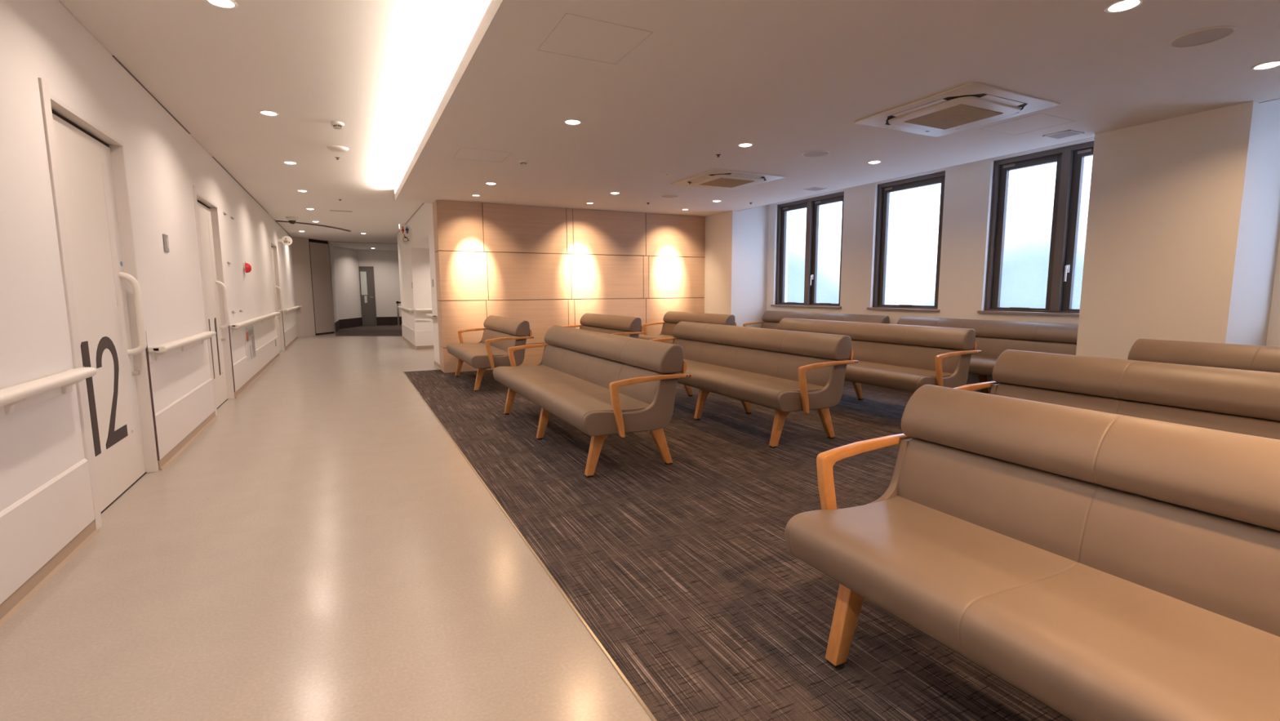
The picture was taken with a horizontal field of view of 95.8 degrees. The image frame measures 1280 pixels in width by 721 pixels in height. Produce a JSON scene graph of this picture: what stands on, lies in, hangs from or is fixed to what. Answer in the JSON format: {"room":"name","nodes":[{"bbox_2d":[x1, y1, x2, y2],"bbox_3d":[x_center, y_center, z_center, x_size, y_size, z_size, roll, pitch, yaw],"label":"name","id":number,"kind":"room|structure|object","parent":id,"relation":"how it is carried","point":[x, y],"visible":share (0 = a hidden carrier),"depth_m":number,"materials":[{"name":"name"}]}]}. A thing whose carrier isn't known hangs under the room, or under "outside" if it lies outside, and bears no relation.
{"room":"hospital interior","nodes":[
{"label":"hospital interior","id":0,"kind":"room"},
{"bbox_2d":[0,0,297,511],"bbox_3d":[-4.415,-0.785,5.559,0.400,2.671,22.800,-4,8,-27],"label":"wall","id":1,"kind":"structure","parent":0,"point":[39,442],"depth_m":3.12,"materials":[{"name":"white paint"}]},
{"bbox_2d":[0,367,97,417],"bbox_3d":[-1.281,0.417,0.018,0.104,0.111,6.300,-4,8,-27],"label":"handrail","id":2,"kind":"object","parent":1,"relation":"attached to","point":[19,397],"visible":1,"depth_m":2.38,"materials":[{"name":"white plastic"}]},
{"bbox_2d":[37,77,158,529],"bbox_3d":[-3.056,-0.276,3.287,0.138,2.192,1.132,-4,8,-27],"label":"door","id":3,"kind":"structure","parent":1,"relation":"in","point":[102,289],"depth_m":3.35,"materials":[{"name":"white wood"}]},
{"bbox_2d":[0,324,297,604],"bbox_3d":[-4.045,0.346,5.429,0.011,0.316,22.000,-4,8,-27],"label":"wall panel","id":4,"kind":"object","parent":1,"relation":"attached to","point":[33,529],"visible":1,"depth_m":2.63,"materials":[{"name":"white plastic"}]},
{"bbox_2d":[0,336,298,627],"bbox_3d":[-4.040,0.538,5.455,0.022,0.066,22.000,-4,8,-27],"label":"baseboard","id":5,"kind":"structure","parent":1,"relation":"attached to","point":[30,587],"depth_m":2.63,"materials":[{"name":"beige"}]},
{"bbox_2d":[162,233,169,252],"bbox_3d":[-3.620,-0.898,4.421,0.016,0.128,0.112,-4,8,-27],"label":"wall switch","id":6,"kind":"object","parent":1,"relation":"attached to","point":[166,244],"visible":1,"depth_m":4.40,"materials":[{"name":"grey plastic"}]},
{"bbox_2d":[147,331,216,362],"bbox_3d":[-3.634,-0.130,4.649,0.104,0.111,1.695,-4,8,-27],"label":"handrail","id":7,"kind":"object","parent":1,"relation":"attached to","point":[156,353],"visible":1,"depth_m":4.32,"materials":[{"name":"white plastic"}]},
{"bbox_2d":[112,55,290,235],"bbox_3d":[-4.128,-2.093,5.268,0.006,0.007,22.300,-4,8,-27],"label":"trim","id":8,"kind":"structure","parent":1,"relation":"attached to","point":[113,56],"depth_m":4.61,"materials":[{"name":"black"}]},
{"bbox_2d":[192,185,235,416],"bbox_3d":[-4.421,-0.594,5.974,0.138,2.192,1.132,-4,8,-27],"label":"door","id":9,"kind":"structure","parent":1,"relation":"in","point":[215,293],"depth_m":6.23,"materials":[{"name":"white wood"}]},
{"bbox_2d":[145,311,284,460],"bbox_3d":[-5.340,-0.237,7.940,0.013,0.882,9.175,-4,8,-27],"label":"trim","id":10,"kind":"structure","parent":1,"relation":"attached to","point":[146,348],"depth_m":3.90,"materials":[{"name":"black"}]},
{"bbox_2d":[242,260,251,272],"bbox_3d":[-5.303,-1.265,7.814,0.086,0.161,0.124,-4,8,-27],"label":"lamp","id":11,"kind":"object","parent":1,"relation":"attached to","point":[246,266],"visible":1,"depth_m":7.78,"materials":[{"name":"red plastic"}]},
{"bbox_2d":[244,325,255,361],"bbox_3d":[-5.298,-0.234,7.860,0.016,0.435,0.760,-4,8,-27],"label":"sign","id":12,"kind":"object","parent":1,"relation":"attached to","point":[249,331],"visible":0.95,"depth_m":7.79,"materials":[{"name":"white"}]},
{"bbox_2d":[251,335,255,355],"bbox_3d":[-5.390,-0.205,8.065,0.002,0.270,0.260,-4,8,-27],"label":"print","id":13,"kind":"object","parent":12,"relation":"attached to","point":[253,347],"depth_m":8.05,"materials":[{"name":"grey paper"}]},
{"bbox_2d":[229,311,280,333],"bbox_3d":[-5.666,-0.602,8.647,0.104,0.111,4.675,-4,8,-27],"label":"handrail","id":14,"kind":"object","parent":1,"relation":"attached to","point":[237,326],"visible":0.99,"depth_m":7.65,"materials":[{"name":"white plastic"}]},
{"bbox_2d":[269,238,284,355],"bbox_3d":[-7.163,-1.231,11.369,0.138,2.192,1.164,-4,8,-27],"label":"door","id":15,"kind":"structure","parent":1,"relation":"in","point":[277,290],"depth_m":11.80,"materials":[{"name":"white wood"}]},
{"bbox_2d":[277,235,292,245],"bbox_3d":[-7.440,-2.513,12.118,0.268,0.196,0.022,-4,8,-27],"label":"flag sign","id":16,"kind":"object","parent":1,"relation":"attached to","point":[286,240],"visible":1,"depth_m":12.12,"materials":[{"name":"white plastic"}]},
{"bbox_2d":[283,306,299,314],"bbox_3d":[-8.208,-1.193,13.650,0.104,0.111,3.250,-4,8,-27],"label":"handrail","id":17,"kind":"object","parent":1,"relation":"attached to","point":[293,308],"visible":1,"depth_m":13.07,"materials":[{"name":"white plastic"}]},
{"bbox_2d":[275,220,351,231],"bbox_3d":[-7.128,-2.994,12.902,0.305,0.023,2.161,1,7,13],"label":"trim","id":18,"kind":"structure","parent":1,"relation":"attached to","point":[276,220],"depth_m":12.65,"materials":[{"name":"black metal"}]},
{"bbox_2d":[57,0,490,250],"bbox_3d":[-2.685,-2.819,9.920,9.600,0.300,29.800,-4,8,-27],"label":"ceiling","id":19,"kind":"structure","parent":0,"point":[383,69],"depth_m":4.09,"materials":[{"name":"white paint"}]},
{"bbox_2d":[204,0,238,8],"bbox_3d":[-2.134,-1.822,2.946,0.144,0.014,0.144,-4,8,-27],"label":"recessed light","id":20,"kind":"object","parent":19,"relation":"in","point":[227,4],"visible":1,"depth_m":2.95,"materials":[{"name":"white plastic"}]},
{"bbox_2d":[258,110,279,115],"bbox_3d":[-3.064,-2.038,4.777,0.144,0.014,0.144,-4,8,-27],"label":"recessed light","id":21,"kind":"object","parent":19,"relation":"in","point":[268,113],"visible":1,"depth_m":4.76,"materials":[{"name":"white"}]},
{"bbox_2d":[283,160,297,164],"bbox_3d":[-3.994,-2.254,6.608,0.144,0.014,0.144,-4,8,-27],"label":"recessed light","id":22,"kind":"object","parent":19,"relation":"in","point":[285,162],"visible":1,"depth_m":6.58,"materials":[{"name":"white"}]},
{"bbox_2d":[285,216,297,223],"bbox_3d":[-6.875,-2.762,11.429,0.220,0.131,0.220,-4,8,-27],"label":"dome camera","id":23,"kind":"object","parent":19,"relation":"attached to","point":[291,220],"visible":1,"depth_m":11.37,"materials":[{"name":"white plastic"}]},
{"bbox_2d":[330,120,344,128],"bbox_3d":[-2.649,-2.056,5.066,0.109,0.051,0.109,-4,8,-27],"label":"smoke detector","id":24,"kind":"object","parent":19,"relation":"attached to","point":[336,124],"visible":1,"depth_m":5.04,"materials":[{"name":"white plastic"}]},
{"bbox_2d":[326,145,349,151],"bbox_3d":[-3.106,-2.171,5.948,0.204,0.030,0.204,-4,8,-27],"label":"ceiling speaker","id":25,"kind":"object","parent":19,"relation":"attached to","point":[333,148],"visible":1,"depth_m":5.90,"materials":[{"name":"white plastic"}]},
{"bbox_2d":[329,209,351,212],"bbox_3d":[-5.444,-2.722,10.534,0.360,0.012,0.045,-4,8,-27],"label":"ceiling slot","id":26,"kind":"object","parent":19,"relation":"attached to","point":[330,210],"visible":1,"depth_m":10.51,"materials":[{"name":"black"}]},
{"bbox_2d":[290,235,315,337],"bbox_3d":[-9.250,-1.972,15.595,0.120,2.671,1.013,1,7,8],"label":"wall","id":27,"kind":"structure","parent":0,"point":[300,246],"depth_m":15.74,"materials":[{"name":"beige paint"}]},
{"bbox_2d":[308,238,334,335],"bbox_3d":[-9.091,-2.081,16.501,0.065,2.670,0.810,1,7,7],"label":"door","id":28,"kind":"structure","parent":27,"relation":"in","point":[319,255],"depth_m":16.47,"materials":[{"name":"beige wood"}]},
{"bbox_2d":[0,332,652,720],"bbox_3d":[-2.670,0.058,10.268,9.600,0.150,29.800,-4,8,-27],"label":"floor","id":29,"kind":"structure","parent":0,"point":[323,548],"depth_m":2.33,"materials":[{"name":"beige plastic"}]},
{"bbox_2d":[335,324,402,336],"bbox_3d":[-7.417,-1.076,19.226,4.740,0.003,7.000,-4,8,-27],"label":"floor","id":30,"kind":"structure","parent":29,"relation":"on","point":[386,330],"depth_m":17.78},
{"bbox_2d":[395,301,401,325],"bbox_3d":[-7.922,-1.704,20.812,1.750,0.875,0.300,-4,8,-27],"label":"barrier post","id":31,"kind":"object","parent":30,"relation":"on","point":[397,302],"visible":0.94,"depth_m":20.48,"materials":[{"name":"silver metal"}]},
{"bbox_2d":[404,369,1071,720],"bbox_3d":[2.133,0.720,3.933,5.828,0.004,13.700,-4,8,-27],"label":"carpet","id":32,"kind":"object","parent":29,"relation":"on","point":[684,571],"visible":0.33,"depth_m":2.65,"materials":[{"name":"brown carpet"}]},
{"bbox_2d":[446,315,533,391],"bbox_3d":[-2.038,-0.138,7.678,0.747,0.846,1.914,-4,8,-27],"label":"bench","id":33,"kind":"object","parent":32,"relation":"on","point":[500,334],"visible":0.95,"depth_m":7.09,"materials":[{"name":"brown leather"}]},
{"bbox_2d":[446,342,508,367],"bbox_3d":[-2.135,-0.092,7.634,0.530,0.152,1.778,-4,8,-27],"label":"seat cushion","id":34,"kind":"object","parent":33,"relation":"on","point":[475,354],"depth_m":7.12,"materials":[{"name":"brown leather"}]},
{"bbox_2d":[482,328,517,351],"bbox_3d":[-1.879,-0.251,7.745,0.106,0.262,1.778,-4,8,-27],"label":"cushion","id":35,"kind":"object","parent":33,"relation":"on","point":[488,333],"depth_m":7.61,"materials":[{"name":"brown leather"}]},
{"bbox_2d":[493,325,691,477],"bbox_3d":[-0.567,0.204,4.783,0.747,0.846,2.554,-4,8,-27],"label":"bench","id":36,"kind":"object","parent":32,"relation":"on","point":[602,384],"visible":1,"depth_m":4.11,"materials":[{"name":"brown leather"}]},
{"bbox_2d":[493,364,650,434],"bbox_3d":[-0.664,0.250,4.739,0.530,0.152,2.418,-4,8,-27],"label":"seat cushion","id":37,"kind":"object","parent":36,"relation":"on","point":[570,396],"depth_m":4.36,"materials":[{"name":"brown leather"}]},
{"bbox_2d":[542,344,666,404],"bbox_3d":[-0.408,0.091,4.851,0.106,0.262,2.418,-4,8,-27],"label":"cushion","id":38,"kind":"object","parent":36,"relation":"on","point":[598,371],"depth_m":4.58,"materials":[{"name":"brown leather"}]},
{"bbox_2d":[562,312,645,337],"bbox_3d":[-0.688,-0.227,8.354,0.747,0.846,1.914,-4,8,-27],"label":"bench","id":39,"kind":"object","parent":32,"relation":"on","point":[624,326],"visible":0.39,"depth_m":8.14,"materials":[{"name":"brown leather"}]},
{"bbox_2d":[580,324,633,336],"bbox_3d":[-0.529,-0.340,8.421,0.106,0.262,1.778,-4,8,-27],"label":"cushion","id":40,"kind":"object","parent":39,"relation":"on","point":[599,328],"depth_m":8.31,"materials":[{"name":"brown leather"}]},
{"bbox_2d":[638,311,736,343],"bbox_3d":[0.662,-0.315,9.029,0.747,0.846,1.914,-4,8,-27],"label":"bench","id":41,"kind":"object","parent":32,"relation":"on","point":[671,318],"visible":0.38,"depth_m":9.27,"materials":[{"name":"brown leather"}]},
{"bbox_2d":[638,334,675,343],"bbox_3d":[0.566,-0.270,8.986,0.530,0.152,1.778,-4,8,-27],"label":"seat cushion","id":42,"kind":"object","parent":41,"relation":"on","point":[640,336],"depth_m":9.38,"materials":[{"name":"brown leather"}]},
{"bbox_2d":[662,322,677,335],"bbox_3d":[0.821,-0.428,9.097,0.106,0.262,1.778,-4,8,-27],"label":"cushion","id":43,"kind":"object","parent":41,"relation":"on","point":[668,327],"depth_m":9.71,"materials":[{"name":"brown leather"}]},
{"bbox_2d":[648,320,858,448],"bbox_3d":[0.783,0.115,5.459,0.747,0.846,2.554,-4,8,-27],"label":"bench","id":44,"kind":"object","parent":32,"relation":"on","point":[784,371],"visible":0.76,"depth_m":4.86,"materials":[{"name":"beige leather"}]},
{"bbox_2d":[675,359,823,410],"bbox_3d":[0.686,0.161,5.415,0.530,0.152,2.418,-4,8,-27],"label":"seat cushion","id":45,"kind":"object","parent":44,"relation":"on","point":[755,386],"depth_m":4.85,"materials":[{"name":"brown leather"}]},
{"bbox_2d":[673,337,838,386],"bbox_3d":[0.942,0.002,5.526,0.106,0.262,2.418,-4,8,-27],"label":"cushion","id":46,"kind":"object","parent":44,"relation":"on","point":[784,365],"depth_m":5.22,"materials":[{"name":"brown leather"}]},
{"bbox_2d":[742,310,889,328],"bbox_3d":[2.497,-0.292,8.752,0.747,0.846,2.554,-4,8,-27],"label":"bench","id":47,"kind":"object","parent":32,"relation":"on","point":[769,316],"visible":0.12,"depth_m":8.85,"materials":[{"name":"brown leather"}]},
{"bbox_2d":[761,321,778,328],"bbox_3d":[2.656,-0.405,8.819,0.106,0.262,2.418,-4,8,-27],"label":"cushion","id":48,"kind":"object","parent":47,"relation":"on","point":[769,325],"depth_m":9.70,"materials":[{"name":"brown leather"}]},
{"bbox_2d":[777,317,981,399],"bbox_3d":[2.133,0.026,6.135,0.747,0.846,2.554,-4,8,-27],"label":"bench","id":49,"kind":"object","parent":32,"relation":"on","point":[904,357],"visible":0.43,"depth_m":5.47,"materials":[{"name":"brown leather"}]},
{"bbox_2d":[844,359,952,392],"bbox_3d":[2.037,0.072,6.091,0.530,0.152,2.418,-4,8,-27],"label":"seat cushion","id":50,"kind":"object","parent":49,"relation":"on","point":[908,377],"depth_m":5.32,"materials":[{"name":"brown leather"}]},
{"bbox_2d":[851,339,963,373],"bbox_3d":[2.292,-0.086,6.202,0.106,0.262,2.418,-4,8,-27],"label":"cushion","id":51,"kind":"object","parent":49,"relation":"on","point":[917,356],"depth_m":5.59,"materials":[{"name":"brown leather"}]},
{"bbox_2d":[896,316,1078,393],"bbox_3d":[3.677,-0.017,6.429,0.747,0.846,2.364,-4,8,-27],"label":"bench","id":52,"kind":"object","parent":32,"relation":"on","point":[982,364],"visible":0.22,"depth_m":6.15,"materials":[{"name":"brown leather"}]},
{"bbox_2d":[968,355,997,376],"bbox_3d":[3.581,0.029,6.385,0.530,0.152,2.228,-4,8,-27],"label":"seat cushion","id":53,"kind":"object","parent":52,"relation":"on","point":[984,365],"depth_m":6.00,"materials":[{"name":"brown leather"}]},
{"bbox_2d":[968,336,1076,357],"bbox_3d":[3.836,-0.130,6.496,0.106,0.262,2.228,-4,8,-27],"label":"cushion","id":54,"kind":"object","parent":52,"relation":"on","point":[990,347],"depth_m":6.11,"materials":[{"name":"brown leather"}]},
{"bbox_2d":[784,384,1279,720],"bbox_3d":[1.365,0.653,0.980,0.747,0.846,2.554,-4,8,-27],"label":"bench","id":55,"kind":"object","parent":32,"relation":"on","point":[1101,566],"visible":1,"depth_m":1.46,"materials":[{"name":"brown leather"}]},
{"bbox_2d":[789,495,1279,720],"bbox_3d":[1.269,0.699,0.936,0.530,0.152,2.418,-4,8,-27],"label":"seat cushion","id":56,"kind":"object","parent":55,"relation":"on","point":[1088,639],"depth_m":1.35,"materials":[{"name":"brown leather"}]},
{"bbox_2d":[897,437,1279,636],"bbox_3d":[1.524,0.540,1.047,0.106,0.262,2.418,-4,8,-27],"label":"cushion","id":57,"kind":"object","parent":55,"relation":"on","point":[1223,566],"depth_m":1.52,"materials":[{"name":"brown leather"}]},
{"bbox_2d":[953,349,1279,439],"bbox_3d":[2.441,0.501,2.196,0.747,0.846,2.554,-4,8,-27],"label":"bench","id":58,"kind":"object","parent":32,"relation":"on","point":[1244,402],"visible":0.37,"depth_m":2.70,"materials":[{"name":"brown leather"}]},
{"bbox_2d":[995,382,1279,439],"bbox_3d":[2.600,0.388,2.264,0.106,0.262,2.418,-4,8,-27],"label":"cushion","id":59,"kind":"object","parent":58,"relation":"on","point":[1224,420],"depth_m":2.69,"materials":[{"name":"brown leather"}]},
{"bbox_2d":[1127,338,1279,373],"bbox_3d":[3.791,0.412,2.872,0.747,0.846,2.554,-4,8,-27],"label":"bench","id":60,"kind":"object","parent":32,"relation":"on","point":[1233,356],"visible":0.22,"depth_m":3.65,"materials":[{"name":"brown leather"}]},
{"bbox_2d":[327,240,401,333],"bbox_3d":[-8.729,-2.505,19.985,2.726,2.671,5.580,4,8,31],"label":"wall","id":61,"kind":"structure","parent":0,"point":[344,263],"depth_m":20.33,"materials":[{"name":"white paint"}]},
{"bbox_2d":[333,241,397,244],"bbox_3d":[-7.173,-3.599,17.868,4.420,0.013,0.060,-4,8,-27],"label":"trim","id":62,"kind":"structure","parent":61,"relation":"attached to","point":[333,242],"depth_m":17.32,"materials":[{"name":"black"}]},
{"bbox_2d":[358,266,377,325],"bbox_3d":[-9.680,-2.284,20.577,0.470,2.100,0.112,-4,8,-27],"label":"door","id":63,"kind":"structure","parent":61,"relation":"in","point":[367,294],"depth_m":20.58,"materials":[{"name":"grey paint"}]},
{"bbox_2d":[333,316,401,333],"bbox_3d":[-8.690,-1.323,20.043,2.615,0.310,5.523,4,8,31],"label":"baseboard","id":64,"kind":"structure","parent":61,"relation":"attached to","point":[381,321],"depth_m":20.30,"materials":[{"name":"grey"}]},
{"bbox_2d":[396,202,439,364],"bbox_3d":[-3.661,-1.604,12.304,2.155,2.671,6.869,-4,8,-27],"label":"wall","id":65,"kind":"structure","parent":0,"point":[416,259],"depth_m":12.06,"materials":[{"name":"white paint"}]},
{"bbox_2d":[399,224,412,244],"bbox_3d":[-4.687,-2.519,11.567,0.228,0.392,0.025,-4,8,-27],"label":"flag sign","id":66,"kind":"object","parent":65,"relation":"attached to","point":[405,229],"visible":1,"depth_m":11.56,"materials":[{"name":"white plastic"}]},
{"bbox_2d":[397,306,413,314],"bbox_3d":[-5.432,-1.174,13.371,0.104,0.111,2.950,-4,8,-27],"label":"handrail","id":67,"kind":"object","parent":65,"relation":"attached to","point":[404,308],"visible":1,"depth_m":12.84,"materials":[{"name":"white plastic"}]},
{"bbox_2d":[401,319,433,346],"bbox_3d":[-4.572,-0.803,13.982,1.956,0.552,3.239,-4,8,-27],"label":"wall panel","id":68,"kind":"object","parent":65,"relation":"attached to","point":[418,338],"visible":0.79,"depth_m":12.25,"materials":[{"name":"white paint"}]},
{"bbox_2d":[402,336,439,368],"bbox_3d":[-3.751,-0.304,12.411,1.973,0.066,6.869,-4,8,-27],"label":"baseboard","id":69,"kind":"structure","parent":65,"relation":"attached to","point":[437,365],"depth_m":12.25,"materials":[{"name":"beige"}]},
{"bbox_2d":[415,308,431,314],"bbox_3d":[-4.050,-1.058,12.353,1.400,0.111,0.104,-4,8,-27],"label":"handrail","id":70,"kind":"object","parent":65,"relation":"attached to","point":[419,311],"visible":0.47,"depth_m":12.11,"materials":[{"name":"white plastic"}]},
{"bbox_2d":[426,313,437,321],"bbox_3d":[-3.299,-0.678,9.173,0.104,0.111,0.680,-4,8,-27],"label":"handrail","id":71,"kind":"object","parent":65,"relation":"attached to","point":[434,317],"visible":0.96,"depth_m":8.98,"materials":[{"name":"white plastic"}]},
{"bbox_2d":[403,369,657,720],"bbox_3d":[-0.230,0.875,2.753,0.553,0.006,13.706,-4,8,-27],"label":"trim","id":72,"kind":"structure","parent":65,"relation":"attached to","point":[633,691],"depth_m":2.26,"materials":[{"name":"silver metal"}]},
{"bbox_2d":[432,200,705,373],"bbox_3d":[-0.598,-1.232,9.793,5.374,2.503,0.420,-4,8,-27],"label":"wall","id":73,"kind":"structure","parent":0,"point":[544,267],"depth_m":9.16,"materials":[{"name":"brown wood"}]},
{"bbox_2d":[704,204,768,328],"bbox_3d":[1.685,-1.382,10.236,0.750,2.671,0.821,-4,8,-27],"label":"wall pier","id":74,"kind":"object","parent":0,"point":[736,242],"visible":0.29,"depth_m":9.88,"materials":[{"name":"white paint"}]},
{"bbox_2d":[394,0,1279,216],"bbox_3d":[1.836,-1.825,3.453,5.162,0.168,13.650,-4,8,-27],"label":"ceiling","id":75,"kind":"structure","parent":0,"point":[788,79],"depth_m":3.71,"materials":[{"name":"white paint"}]},
{"bbox_2d":[453,146,511,162],"bbox_3d":[-1.519,-1.978,5.570,0.476,0.001,0.460,-4,8,-27],"label":"ceiling hatch","id":76,"kind":"object","parent":75,"relation":"attached to","point":[460,147],"visible":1,"depth_m":5.53,"materials":[{"name":"white paint"}]},
{"bbox_2d":[484,182,497,184],"bbox_3d":[-1.811,-2.146,7.026,0.144,0.014,0.144,-4,8,-27],"label":"recessed light","id":77,"kind":"object","parent":75,"relation":"in","point":[486,183],"visible":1,"depth_m":7.00,"materials":[{"name":"white plastic"}]},
{"bbox_2d":[518,160,528,165],"bbox_3d":[-1.174,-1.987,5.823,0.099,0.046,0.099,-4,8,-27],"label":"smoke detector","id":78,"kind":"object","parent":75,"relation":"attached to","point":[523,162],"visible":1,"depth_m":5.80,"materials":[{"name":"white plastic"}]},
{"bbox_2d":[563,119,582,124],"bbox_3d":[-0.522,-1.846,4.490,0.144,0.014,0.144,-4,8,-27],"label":"recessed light","id":79,"kind":"object","parent":75,"relation":"in","point":[571,122],"visible":1,"depth_m":4.47,"materials":[{"name":"white plastic"}]},
{"bbox_2d":[537,13,653,64],"bbox_3d":[-0.246,-1.679,3.043,0.467,0.001,0.470,-4,8,-27],"label":"ceiling hatch","id":80,"kind":"object","parent":75,"relation":"attached to","point":[566,13],"visible":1,"depth_m":2.98,"materials":[{"name":"white paint"}]},
{"bbox_2d":[609,191,620,194],"bbox_3d":[-0.336,-2.243,7.764,0.144,0.014,0.144,-4,8,-27],"label":"recessed light","id":81,"kind":"object","parent":75,"relation":"in","point":[612,193],"visible":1,"depth_m":7.73,"materials":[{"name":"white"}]},
{"bbox_2d":[662,172,672,175],"bbox_3d":[0.309,-2.095,6.506,0.124,0.012,0.124,-4,8,-27],"label":"ceiling sensor","id":82,"kind":"object","parent":75,"relation":"attached to","point":[665,173],"visible":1,"depth_m":6.49,"materials":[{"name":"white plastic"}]},
{"bbox_2d":[660,194,679,197],"bbox_3d":[0.413,-2.284,8.039,0.258,0.006,0.258,-4,8,-27],"label":"ceiling speaker","id":83,"kind":"object","parent":75,"relation":"attached to","point":[664,195],"visible":1,"depth_m":8.05,"materials":[{"name":"white plastic"}]},
{"bbox_2d":[661,195,677,197],"bbox_3d":[0.413,-2.283,8.039,0.234,0.001,0.234,-4,8,-27],"label":"grille","id":84,"kind":"object","parent":83,"relation":"attached to","point":[663,196],"depth_m":8.05,"materials":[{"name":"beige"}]},
{"bbox_2d":[671,168,785,190],"bbox_3d":[1.031,-2.130,6.882,0.970,0.040,0.970,-4,8,-27],"label":"air conditioner","id":85,"kind":"object","parent":75,"relation":"attached to","point":[716,178],"visible":1,"depth_m":6.73,"materials":[{"name":"beige plastic"}]},
{"bbox_2d":[700,177,755,187],"bbox_3d":[1.031,-2.114,6.884,0.470,0.007,0.470,-4,8,-27],"label":"grille","id":86,"kind":"object","parent":85,"relation":"attached to","point":[718,182],"depth_m":6.85,"materials":[{"name":"beige plastic"}]},
{"bbox_2d":[737,142,753,146],"bbox_3d":[0.952,-1.943,5.229,0.144,0.014,0.144,-4,8,-27],"label":"recessed light","id":87,"kind":"object","parent":75,"relation":"in","point":[742,144],"visible":1,"depth_m":5.20,"materials":[{"name":"white plastic"}]},
{"bbox_2d":[801,150,829,156],"bbox_3d":[1.694,-1.993,5.577,0.258,0.006,0.258,-4,8,-27],"label":"ceiling speaker","id":88,"kind":"object","parent":75,"relation":"attached to","point":[815,153],"visible":1,"depth_m":5.58,"materials":[{"name":"white plastic"}]},
{"bbox_2d":[803,186,827,191],"bbox_3d":[2.285,-2.232,7.530,0.220,0.006,0.210,-4,8,-27],"label":"ceiling vent","id":89,"kind":"object","parent":75,"relation":"in","point":[813,188],"visible":1,"depth_m":7.51,"materials":[{"name":"white plastic"}]},
{"bbox_2d":[866,160,881,164],"bbox_3d":[2.417,-2.040,5.961,0.144,0.014,0.144,-4,8,-27],"label":"recessed light","id":90,"kind":"object","parent":75,"relation":"in","point":[875,161],"visible":1,"depth_m":5.94,"materials":[{"name":"white"}]},
{"bbox_2d":[854,81,1060,137],"bbox_3d":[2.328,-1.826,4.309,0.970,0.040,0.970,-4,8,-27],"label":"air conditioner","id":91,"kind":"object","parent":75,"relation":"attached to","point":[971,104],"visible":1,"depth_m":4.17,"materials":[{"name":"beige plastic"}]},
{"bbox_2d":[903,103,1003,129],"bbox_3d":[2.328,-1.810,4.311,0.470,0.007,0.470,-4,8,-27],"label":"grille","id":92,"kind":"object","parent":91,"relation":"attached to","point":[958,114],"depth_m":4.28,"materials":[{"name":"beige plastic"}]},
{"bbox_2d":[737,97,1279,211],"bbox_3d":[4.431,-1.849,4.092,0.045,0.044,12.450,-4,8,-27],"label":"trim","id":93,"kind":"structure","parent":75,"relation":"attached to","point":[1278,98],"depth_m":6.12,"materials":[{"name":"grey"}]},
{"bbox_2d":[980,112,1075,135],"bbox_3d":[3.103,-1.890,4.642,0.470,0.001,0.470,-4,8,-27],"label":"ceiling hatch","id":94,"kind":"object","parent":75,"relation":"attached to","point":[1040,113],"visible":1,"depth_m":4.62,"materials":[{"name":"white paint"}]},
{"bbox_2d":[1042,129,1084,138],"bbox_3d":[3.608,-1.925,4.928,0.220,0.006,0.210,-4,8,-27],"label":"ceiling vent","id":95,"kind":"object","parent":75,"relation":"in","point":[1064,134],"visible":1,"depth_m":4.91,"materials":[{"name":"white plastic"}]},
{"bbox_2d":[1104,0,1144,13],"bbox_3d":[2.245,-1.643,2.684,0.144,0.014,0.144,-4,8,-27],"label":"recessed light","id":96,"kind":"object","parent":75,"relation":"in","point":[1120,6],"visible":1,"depth_m":2.67,"materials":[{"name":"white plastic"}]},
{"bbox_2d":[1168,25,1236,47],"bbox_3d":[2.940,-1.692,3.027,0.258,0.006,0.258,-4,8,-27],"label":"ceiling speaker","id":97,"kind":"object","parent":75,"relation":"attached to","point":[1210,34],"visible":1,"depth_m":3.02,"materials":[{"name":"white plastic"}]},
{"bbox_2d":[1250,60,1279,70],"bbox_3d":[3.710,-1.739,3.417,0.144,0.014,0.144,-4,8,-27],"label":"recessed light","id":98,"kind":"object","parent":75,"relation":"in","point":[1268,64],"visible":1,"depth_m":3.41,"materials":[{"name":"white"}]},
{"bbox_2d":[766,137,1279,393],"bbox_3d":[1.325,-1.606,12.101,0.300,2.673,29.400,-4,8,-27],"label":"wall","id":99,"kind":"structure","parent":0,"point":[967,195],"depth_m":6.96,"materials":[{"name":"white paint"}]},
{"bbox_2d":[770,191,844,308],"bbox_3d":[2.695,-1.702,9.194,0.220,1.703,1.580,-4,8,-27],"label":"window","id":100,"kind":"structure","parent":99,"relation":"attached to","point":[812,205],"depth_m":9.20,"materials":[{"name":"grey metal"}]},
{"bbox_2d":[866,170,945,311],"bbox_3d":[3.522,-1.510,7.567,0.220,1.703,1.110,-4,8,-27],"label":"window","id":101,"kind":"structure","parent":99,"relation":"attached to","point":[884,189],"depth_m":7.87,"materials":[{"name":"grey metal"}]},
{"bbox_2d":[977,141,1093,315],"bbox_3d":[4.344,-1.319,5.949,0.220,1.703,1.560,-4,8,-27],"label":"window","id":102,"kind":"structure","parent":99,"relation":"attached to","point":[1069,159],"depth_m":6.00,"materials":[{"name":"grey metal"}]},
{"bbox_2d":[1075,98,1279,359],"bbox_3d":[4.441,-0.741,4.811,0.750,2.671,0.975,-4,8,-27],"label":"wall pillar","id":103,"kind":"structure","parent":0,"point":[1183,234],"depth_m":4.48,"materials":[{"name":"white paint"}]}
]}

